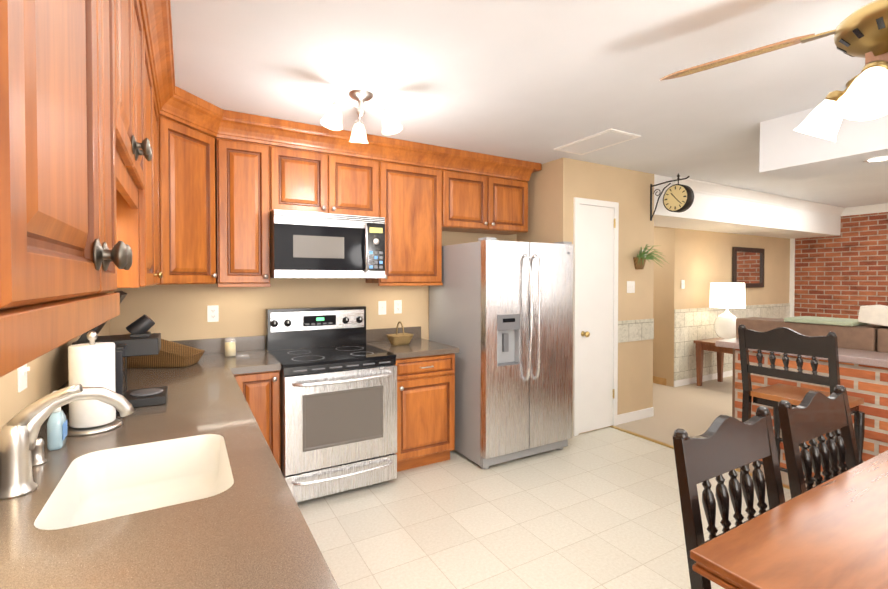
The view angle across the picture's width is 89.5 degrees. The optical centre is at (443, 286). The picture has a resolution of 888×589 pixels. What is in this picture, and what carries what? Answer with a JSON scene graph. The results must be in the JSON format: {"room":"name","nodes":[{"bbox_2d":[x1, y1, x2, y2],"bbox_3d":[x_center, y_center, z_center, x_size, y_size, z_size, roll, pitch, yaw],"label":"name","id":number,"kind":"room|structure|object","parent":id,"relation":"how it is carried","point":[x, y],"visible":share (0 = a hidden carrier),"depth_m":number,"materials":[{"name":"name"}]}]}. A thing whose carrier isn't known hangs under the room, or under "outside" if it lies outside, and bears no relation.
{"room":"dining room and kitchen","nodes":[
{"label":"dining room and kitchen","id":0,"kind":"room"},
{"bbox_2d":[0,291,109,429],"bbox_3d":[-0.691,0.171,0.221,0.100,2.550,6.420,-1,1,-30],"label":"wall","id":1,"kind":"structure","parent":0,"point":[47,373],"depth_m":1.52,"materials":[{"name":"beige paint"}]},
{"bbox_2d":[17,364,29,391],"bbox_3d":[-1.282,0.258,1.371,0.019,0.118,0.072,-1,1,-30],"label":"light switch","id":2,"kind":"object","parent":1,"relation":"attached to","point":[22,376],"visible":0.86,"depth_m":1.36,"materials":[{"name":"white plastic"}]},
{"bbox_2d":[0,0,111,339],"bbox_3d":[-0.593,-0.542,0.454,0.309,1.128,0.545,-1,1,-30],"label":"upper cabinet","id":3,"kind":"object","parent":1,"relation":"attached to","point":[56,69],"depth_m":0.51,"materials":[{"name":"brown wood"}]},
{"bbox_2d":[108,0,127,303],"bbox_3d":[-0.785,-0.547,0.788,0.309,1.128,0.225,-1,1,-30],"label":"upper cabinet","id":4,"kind":"object","parent":1,"relation":"attached to","point":[120,167],"depth_m":1.00,"materials":[{"name":"brown wood"}]},
{"bbox_2d":[124,0,139,175],"bbox_3d":[-0.938,-0.726,1.051,0.309,0.778,0.390,-1,1,-30],"label":"upper cabinet","id":5,"kind":"object","parent":1,"relation":"attached to","point":[131,7],"depth_m":1.27,"materials":[{"name":"brown wood"}]},
{"bbox_2d":[124,0,151,195],"bbox_3d":[-1.133,-0.731,1.390,0.309,0.778,0.390,-1,1,-30],"label":"upper cabinet","id":6,"kind":"object","parent":1,"relation":"attached to","point":[141,185],"depth_m":1.60,"materials":[{"name":"brown wood"}]},
{"bbox_2d":[128,40,163,287],"bbox_3d":[-1.489,-0.565,2.012,0.309,1.130,1.040,-1,1,-30],"label":"upper cabinet","id":7,"kind":"object","parent":1,"relation":"attached to","point":[145,213],"depth_m":1.94,"materials":[{"name":"brown wood"}]},
{"bbox_2d":[160,116,219,286],"bbox_3d":[-1.778,-0.577,2.809,0.604,1.130,0.626,-1,1,-30],"label":"upper cabinet","id":8,"kind":"object","parent":1,"relation":"attached to","point":[191,150],"depth_m":2.76,"materials":[{"name":"brown wood"}]},
{"bbox_2d":[109,137,515,350],"bbox_3d":[-0.221,0.111,4.136,4.820,2.550,0.100,-1,1,-30],"label":"wall","id":9,"kind":"structure","parent":0,"point":[175,312],"depth_m":3.39,"materials":[{"name":"beige paint"}]},
{"bbox_2d":[207,305,218,321],"bbox_3d":[-1.671,0.199,3.240,0.072,0.118,0.008,-1,1,-30],"label":"electrical outlet","id":10,"kind":"object","parent":9,"relation":"attached to","point":[212,313],"visible":1,"depth_m":3.24,"materials":[{"name":"white plastic"}]},
{"bbox_2d":[220,140,271,286],"bbox_3d":[-1.436,-0.583,3.182,0.332,1.130,0.319,-1,1,-30],"label":"upper cabinet","id":11,"kind":"object","parent":9,"relation":"attached to","point":[245,169],"depth_m":3.05,"materials":[{"name":"brown wood"}]},
{"bbox_2d":[272,148,379,216],"bbox_3d":[-0.941,-0.841,3.464,0.812,0.623,0.319,-1,1,-30],"label":"upper cabinet","id":12,"kind":"object","parent":9,"relation":"attached to","point":[316,182],"depth_m":3.31,"materials":[{"name":"brown wood"}]},
{"bbox_2d":[270,209,384,277],"bbox_3d":[-0.896,-0.292,3.395,0.804,0.462,0.492,-1,1,-30],"label":"over-the-range microwave","id":13,"kind":"object","parent":12,"relation":"attached to","point":[313,245],"visible":0.98,"depth_m":3.20,"materials":[{"name":"grey metal"}]},
{"bbox_2d":[378,301,385,314],"bbox_3d":[-0.533,0.189,3.888,0.072,0.118,0.019,-1,1,-30],"label":"light switch","id":14,"kind":"object","parent":9,"relation":"attached to","point":[381,307],"visible":1,"depth_m":3.89,"materials":[{"name":"white plastic"}]},
{"bbox_2d":[394,300,401,313],"bbox_3d":[-0.408,0.183,3.967,0.072,0.118,0.008,-1,1,-30],"label":"electrical outlet","id":15,"kind":"object","parent":9,"relation":"attached to","point":[397,306],"visible":1,"depth_m":3.96,"materials":[{"name":"white plastic"}]},
{"bbox_2d":[366,160,443,283],"bbox_3d":[-0.339,-0.593,3.814,0.576,1.130,0.319,-1,1,-30],"label":"upper cabinet","id":16,"kind":"object","parent":9,"relation":"attached to","point":[411,199],"depth_m":3.68,"materials":[{"name":"brown wood"}]},
{"bbox_2d":[444,172,527,234],"bbox_3d":[0.322,-0.839,4.190,0.950,0.648,0.319,-1,1,-30],"label":"upper cabinet","id":17,"kind":"object","parent":9,"relation":"attached to","point":[472,204],"depth_m":4.05,"materials":[{"name":"brown wood"}]},
{"bbox_2d":[170,0,887,207],"bbox_3d":[3.089,-1.198,3.055,9.500,0.100,7.600,-1,1,-30],"label":"ceiling","id":18,"kind":"structure","parent":0,"point":[537,81],"depth_m":2.38,"materials":[{"name":"white paint"}]},
{"bbox_2d":[321,90,402,142],"bbox_3d":[-0.529,-1.019,2.679,0.455,0.244,0.455,-1,1,-30],"label":"flush ceiling light","id":19,"kind":"object","parent":18,"relation":"attached to","point":[331,119],"visible":1,"depth_m":2.61,"materials":[{"name":"white glass"}]},
{"bbox_2d":[554,128,640,154],"bbox_3d":[1.214,-1.150,3.598,0.330,0.010,0.590,-1,1,-30],"label":"ceiling vent","id":20,"kind":"object","parent":18,"relation":"in","point":[600,140],"visible":1,"depth_m":3.56,"materials":[{"name":"white"}]},
{"bbox_2d":[654,174,844,238],"bbox_3d":[4.051,-0.984,6.099,4.600,0.419,0.730,-1,1,-30],"label":"soffit","id":21,"kind":"structure","parent":18,"relation":"attached to","point":[714,207],"depth_m":5.71,"materials":[{"name":"white paint"}]},
{"bbox_2d":[660,0,887,141],"bbox_3d":[1.510,-0.827,1.495,1.054,0.593,1.054,0,1,-2],"label":"ceiling fan","id":22,"kind":"object","parent":18,"relation":"hanging from","point":[862,32],"visible":1,"depth_m":1.48,"materials":[{"name":"white glass"}]},
{"bbox_2d":[759,107,887,179],"bbox_3d":[3.510,-0.948,1.404,0.500,0.350,4.310,-1,1,-30],"label":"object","id":23,"kind":"structure","parent":18,"relation":"attached to","point":[787,151],"depth_m":2.93,"materials":[{"name":"white paint"}]},
{"bbox_2d":[863,156,887,162],"bbox_3d":[2.715,-0.791,2.789,0.150,0.004,0.150,-1,1,-30],"label":"recessed light","id":24,"kind":"object","parent":23,"relation":"in","point":[880,158],"visible":1,"depth_m":2.79,"materials":[{"name":"white"}]},
{"bbox_2d":[516,160,556,242],"bbox_3d":[0.928,0.106,4.405,0.080,2.550,0.580,-1,1,-30],"label":"wall","id":25,"kind":"structure","parent":0,"point":[542,205],"depth_m":4.28,"materials":[{"name":"beige paint"}]},
{"bbox_2d":[297,427,790,588],"bbox_3d":[1.065,1.480,1.251,4.150,0.100,6.420,-1,1,-30],"label":"floor","id":26,"kind":"structure","parent":0,"point":[598,509],"depth_m":2.67,"materials":[{"name":"beige tile"}]},
{"bbox_2d":[234,370,280,469],"bbox_3d":[-1.350,0.966,3.060,0.338,0.872,0.659,-1,1,-30],"label":"base cabinet","id":27,"kind":"object","parent":26,"relation":"on","point":[261,390],"depth_m":2.81,"materials":[{"name":"brown wood"}]},
{"bbox_2d":[0,338,338,588],"bbox_3d":[-0.819,0.549,1.248,0.690,0.278,4.318,-1,1,-30],"label":"countertop","id":28,"kind":"structure","parent":27,"relation":"on","point":[185,486],"depth_m":1.10,"materials":[{"name":"grey"}]},
{"bbox_2d":[47,391,66,450],"bbox_3d":[-1.229,0.424,1.433,0.054,0.177,0.080,-1,1,-30],"label":"soap bottle","id":29,"kind":"object","parent":28,"relation":"on","point":[57,430],"visible":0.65,"depth_m":1.40,"materials":[{"name":"blue"}]},
{"bbox_2d":[0,384,134,499],"bbox_3d":[-1.035,0.385,1.253,0.279,0.260,0.267,-1,1,-30],"label":"faucet","id":30,"kind":"object","parent":28,"relation":"on","point":[21,449],"visible":1,"depth_m":1.13,"materials":[{"name":"silver metal"}]},
{"bbox_2d":[67,331,121,435],"bbox_3d":[-1.259,0.335,1.604,0.170,0.350,0.170,-1,1,-30],"label":"paper towel holder","id":31,"kind":"object","parent":28,"relation":"on","point":[91,363],"visible":0.98,"depth_m":1.55,"materials":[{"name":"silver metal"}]},
{"bbox_2d":[72,291,167,415],"bbox_3d":[-1.351,0.264,1.882,0.310,0.484,0.315,-1,1,-30],"label":"coffee maker","id":32,"kind":"object","parent":28,"relation":"on","point":[139,340],"visible":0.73,"depth_m":1.88,"materials":[{"name":"black plastic"}]},
{"bbox_2d":[123,333,204,367],"bbox_3d":[-1.750,0.393,2.788,0.428,0.196,0.248,0,1,-5],"label":"bread basket","id":33,"kind":"object","parent":28,"relation":"on","point":[171,354],"visible":0.62,"depth_m":2.70,"materials":[{"name":"wicker"}]},
{"bbox_2d":[228,335,280,371],"bbox_3d":[-1.314,0.455,3.062,0.265,0.146,0.679,-1,1,-30],"label":"countertop","id":34,"kind":"structure","parent":27,"relation":"on","point":[254,346],"depth_m":3.27,"materials":[{"name":"grey"}]},
{"bbox_2d":[224,337,236,356],"bbox_3d":[-1.482,0.422,3.104,0.077,0.128,0.078,-1,1,-30],"label":"candle jar","id":35,"kind":"object","parent":34,"relation":"on","point":[230,348],"visible":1,"depth_m":3.08,"materials":[{"name":"beige wax"}]},
{"bbox_2d":[266,306,396,501],"bbox_3d":[-0.822,0.787,3.252,0.765,1.225,0.811,-1,1,-30],"label":"range","id":36,"kind":"object","parent":26,"relation":"on","point":[338,407],"visible":0.94,"depth_m":3.01,"materials":[{"name":"grey metal"}]},
{"bbox_2d":[395,353,454,471],"bbox_3d":[-0.301,0.957,3.664,0.534,0.872,0.659,-1,1,-30],"label":"base cabinet","id":37,"kind":"object","parent":26,"relation":"on","point":[425,410],"depth_m":3.39,"materials":[{"name":"brown wood"}]},
{"bbox_2d":[366,326,458,358],"bbox_3d":[-0.288,0.446,3.652,0.554,0.146,0.678,-1,1,-30],"label":"countertop","id":38,"kind":"structure","parent":37,"relation":"on","point":[418,346],"depth_m":3.62,"materials":[{"name":"grey"}]},
{"bbox_2d":[386,321,413,345],"bbox_3d":[-0.358,0.382,3.658,0.208,0.191,0.158,-1,1,-40],"label":"basket","id":39,"kind":"object","parent":38,"relation":"on","point":[399,339],"visible":1,"depth_m":3.61,"materials":[{"name":"wicker"}]},
{"bbox_2d":[429,237,572,468],"bbox_3d":[0.490,0.508,3.900,0.890,1.762,0.990,-1,1,-30],"label":"refrigerator","id":40,"kind":"object","parent":26,"relation":"on","point":[501,315],"visible":0.96,"depth_m":3.52,"materials":[{"name":"grey metal"}]},
{"bbox_2d":[609,425,789,488],"bbox_3d":[3.053,1.414,1.956,0.040,0.011,5.660,-1,1,-30],"label":"threshold strip","id":41,"kind":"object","parent":26,"relation":"on","point":[671,446],"depth_m":4.00,"materials":[{"name":"brown wood"}]},
{"bbox_2d":[672,406,784,588],"bbox_3d":[1.058,0.932,1.284,0.532,0.995,0.529,-1,1,-30],"label":"dining chair","id":42,"kind":"object","parent":26,"relation":"on","point":[720,446],"visible":0.77,"depth_m":1.44,"materials":[{"name":"brown wood"}]},
{"bbox_2d":[690,450,887,588],"bbox_3d":[1.723,1.052,1.147,1.905,0.760,1.094,-1,1,-30],"label":"dining table","id":43,"kind":"object","parent":26,"relation":"on","point":[831,533],"visible":1,"depth_m":1.17,"materials":[{"name":"brown wood"}]},
{"bbox_2d":[738,324,864,485],"bbox_3d":[2.366,0.831,2.971,0.529,1.145,0.532,-1,1,-30],"label":"counter stool","id":44,"kind":"object","parent":26,"relation":"on","point":[785,340],"visible":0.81,"depth_m":2.88,"materials":[{"name":"brown wood"}]},
{"bbox_2d":[778,385,859,498],"bbox_3d":[1.621,0.927,1.609,0.532,0.995,0.529,-1,1,-30],"label":"dining chair","id":45,"kind":"object","parent":26,"relation":"on","point":[811,416],"visible":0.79,"depth_m":1.77,"materials":[{"name":"brown wood"}]},
{"bbox_2d":[557,157,653,435],"bbox_3d":[1.621,0.106,4.423,1.300,2.550,0.080,-1,1,-30],"label":"wall","id":46,"kind":"structure","parent":0,"point":[628,190],"depth_m":4.51,"materials":[{"name":"beige paint"}]},
{"bbox_2d":[144,0,541,180],"bbox_3d":[0.231,-1.054,2.290,3.000,0.161,2.920,-1,1,-30],"label":"crown molding","id":47,"kind":"structure","parent":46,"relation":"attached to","point":[246,128],"depth_m":3.16,"materials":[{"name":"brown wood"}]},
{"bbox_2d":[573,197,618,435],"bbox_3d":[1.467,0.284,4.244,0.590,2.200,0.080,-1,1,-30],"label":"closet door","id":48,"kind":"structure","parent":46,"relation":"in","point":[595,307],"depth_m":4.26,"materials":[{"name":"white wood"}]},
{"bbox_2d":[627,281,634,292],"bbox_3d":[1.892,0.010,4.519,0.115,0.118,0.019,-1,1,-30],"label":"light switch","id":49,"kind":"object","parent":46,"relation":"attached to","point":[630,286],"visible":1,"depth_m":4.52,"materials":[{"name":"white plastic"}]},
{"bbox_2d":[617,407,653,424],"bbox_3d":[1.959,1.329,4.582,0.575,0.100,0.013,-1,1,-30],"label":"baseboard","id":50,"kind":"structure","parent":46,"relation":"attached to","point":[634,415],"depth_m":4.57,"materials":[{"name":"white wood"}]},
{"bbox_2d":[618,319,653,342],"bbox_3d":[1.958,0.451,4.570,0.574,0.215,0.008,-1,1,-30],"label":"wall tile","id":51,"kind":"structure","parent":46,"relation":"attached to","point":[635,330],"depth_m":4.56,"materials":[{"name":"beige tile"}]},
{"bbox_2d":[633,245,667,268],"bbox_3d":[2.066,-0.291,4.461,0.539,0.243,0.281,-1,1,-30],"label":"wall planter","id":52,"kind":"object","parent":46,"relation":"attached to","point":[640,260],"visible":1,"depth_m":4.51,"materials":[{"name":"wicker"}]},
{"bbox_2d":[650,173,693,220],"bbox_3d":[2.266,-0.897,4.481,0.100,0.435,0.434,-1,1,-30],"label":"wall clock","id":53,"kind":"object","parent":46,"relation":"attached to","point":[678,198],"visible":1,"depth_m":4.39,"materials":[{"name":"grey metal"}]},
{"bbox_2d":[653,228,667,385],"bbox_3d":[2.796,0.073,6.553,0.100,2.550,1.080,-1,1,-30],"label":"wall","id":54,"kind":"structure","parent":0,"point":[660,313],"depth_m":6.15,"materials":[{"name":"beige paint"}]},
{"bbox_2d":[653,376,665,385],"bbox_3d":[2.746,1.299,6.543,0.013,0.100,1.080,-1,1,-30],"label":"baseboard","id":55,"kind":"structure","parent":54,"relation":"attached to","point":[659,380],"depth_m":6.15,"materials":[{"name":"brown wood"}]},
{"bbox_2d":[616,376,815,489],"bbox_3d":[4.888,1.433,4.131,5.350,0.106,7.600,-1,1,-30],"label":"floor carpet","id":56,"kind":"object","parent":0,"point":[694,409],"depth_m":4.92,"materials":[{"name":"beige carpet"}]},
{"bbox_2d":[694,338,732,385],"bbox_3d":[3.797,1.045,5.961,0.610,0.614,0.610,-1,1,-30],"label":"end table","id":57,"kind":"object","parent":56,"relation":"on","point":[702,345],"visible":0.31,"depth_m":6.03,"materials":[{"name":"brown wood"}]},
{"bbox_2d":[709,283,745,339],"bbox_3d":[3.772,0.346,5.964,0.410,0.780,0.410,-1,1,-30],"label":"table lamp","id":58,"kind":"object","parent":57,"relation":"on","point":[728,295],"visible":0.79,"depth_m":5.83,"materials":[{"name":"white fabric"}]},
{"bbox_2d":[732,305,887,417],"bbox_3d":[3.705,0.772,3.007,0.970,1.249,2.850,-1,1,-30],"label":"sofa","id":59,"kind":"object","parent":56,"relation":"on","point":[861,332],"visible":0.23,"depth_m":3.35,"materials":[{"name":"brown leather"}]},
{"bbox_2d":[667,228,789,386],"bbox_3d":[4.486,0.069,6.844,3.320,2.550,0.100,-1,1,-30],"label":"wall","id":60,"kind":"structure","parent":0,"point":[699,261],"depth_m":6.36,"materials":[{"name":"beige paint"}]},
{"bbox_2d":[681,280,684,288],"bbox_3d":[3.229,-0.024,6.038,0.072,0.118,0.019,-1,1,-30],"label":"light switch","id":61,"kind":"object","parent":60,"relation":"attached to","point":[682,284],"visible":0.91,"depth_m":6.04,"materials":[{"name":"white plastic"}]},
{"bbox_2d":[674,370,732,386],"bbox_3d":[4.471,1.300,6.788,3.220,0.090,0.013,-1,1,-30],"label":"baseboard","id":62,"kind":"structure","parent":60,"relation":"attached to","point":[687,381],"depth_m":6.30,"materials":[{"name":"white wood"}]},
{"bbox_2d":[674,303,789,380],"bbox_3d":[4.458,0.778,6.774,3.189,0.955,0.009,-1,1,-30],"label":"tile wainscot","id":63,"kind":"structure","parent":60,"relation":"attached to","point":[691,325],"depth_m":6.31,"materials":[{"name":"tile"}]},
{"bbox_2d":[732,247,764,287],"bbox_3d":[4.667,-0.281,6.855,0.870,0.610,0.030,-1,1,-30],"label":"framed mirror","id":64,"kind":"object","parent":60,"relation":"attached to","point":[748,267],"visible":0.88,"depth_m":6.85,"materials":[{"name":"brown mirror"}]},
{"bbox_2d":[735,349,887,480],"bbox_3d":[3.651,0.978,1.711,0.260,0.890,4.652,-1,1,-30],"label":"brick wall","id":65,"kind":"structure","parent":0,"point":[868,384],"depth_m":3.02,"materials":[{"name":"brick"}]},
{"bbox_2d":[715,338,887,367],"bbox_3d":[3.607,0.506,1.759,0.400,0.047,4.750,-1,1,-30],"label":"countertop","id":66,"kind":"structure","parent":65,"relation":"on","point":[869,358],"depth_m":3.03,"materials":[{"name":"stone"}]},
{"bbox_2d":[794,212,887,324],"bbox_3d":[7.457,0.099,4.908,0.100,2.550,6.420,-1,1,-30],"label":"brick wall","id":67,"kind":"structure","parent":0,"point":[844,274],"depth_m":6.95,"materials":[{"name":"red brick"}]},
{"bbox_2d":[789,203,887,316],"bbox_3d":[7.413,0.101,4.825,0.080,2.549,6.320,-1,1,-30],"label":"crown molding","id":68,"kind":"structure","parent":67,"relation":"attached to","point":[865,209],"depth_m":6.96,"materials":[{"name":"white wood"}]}
]}

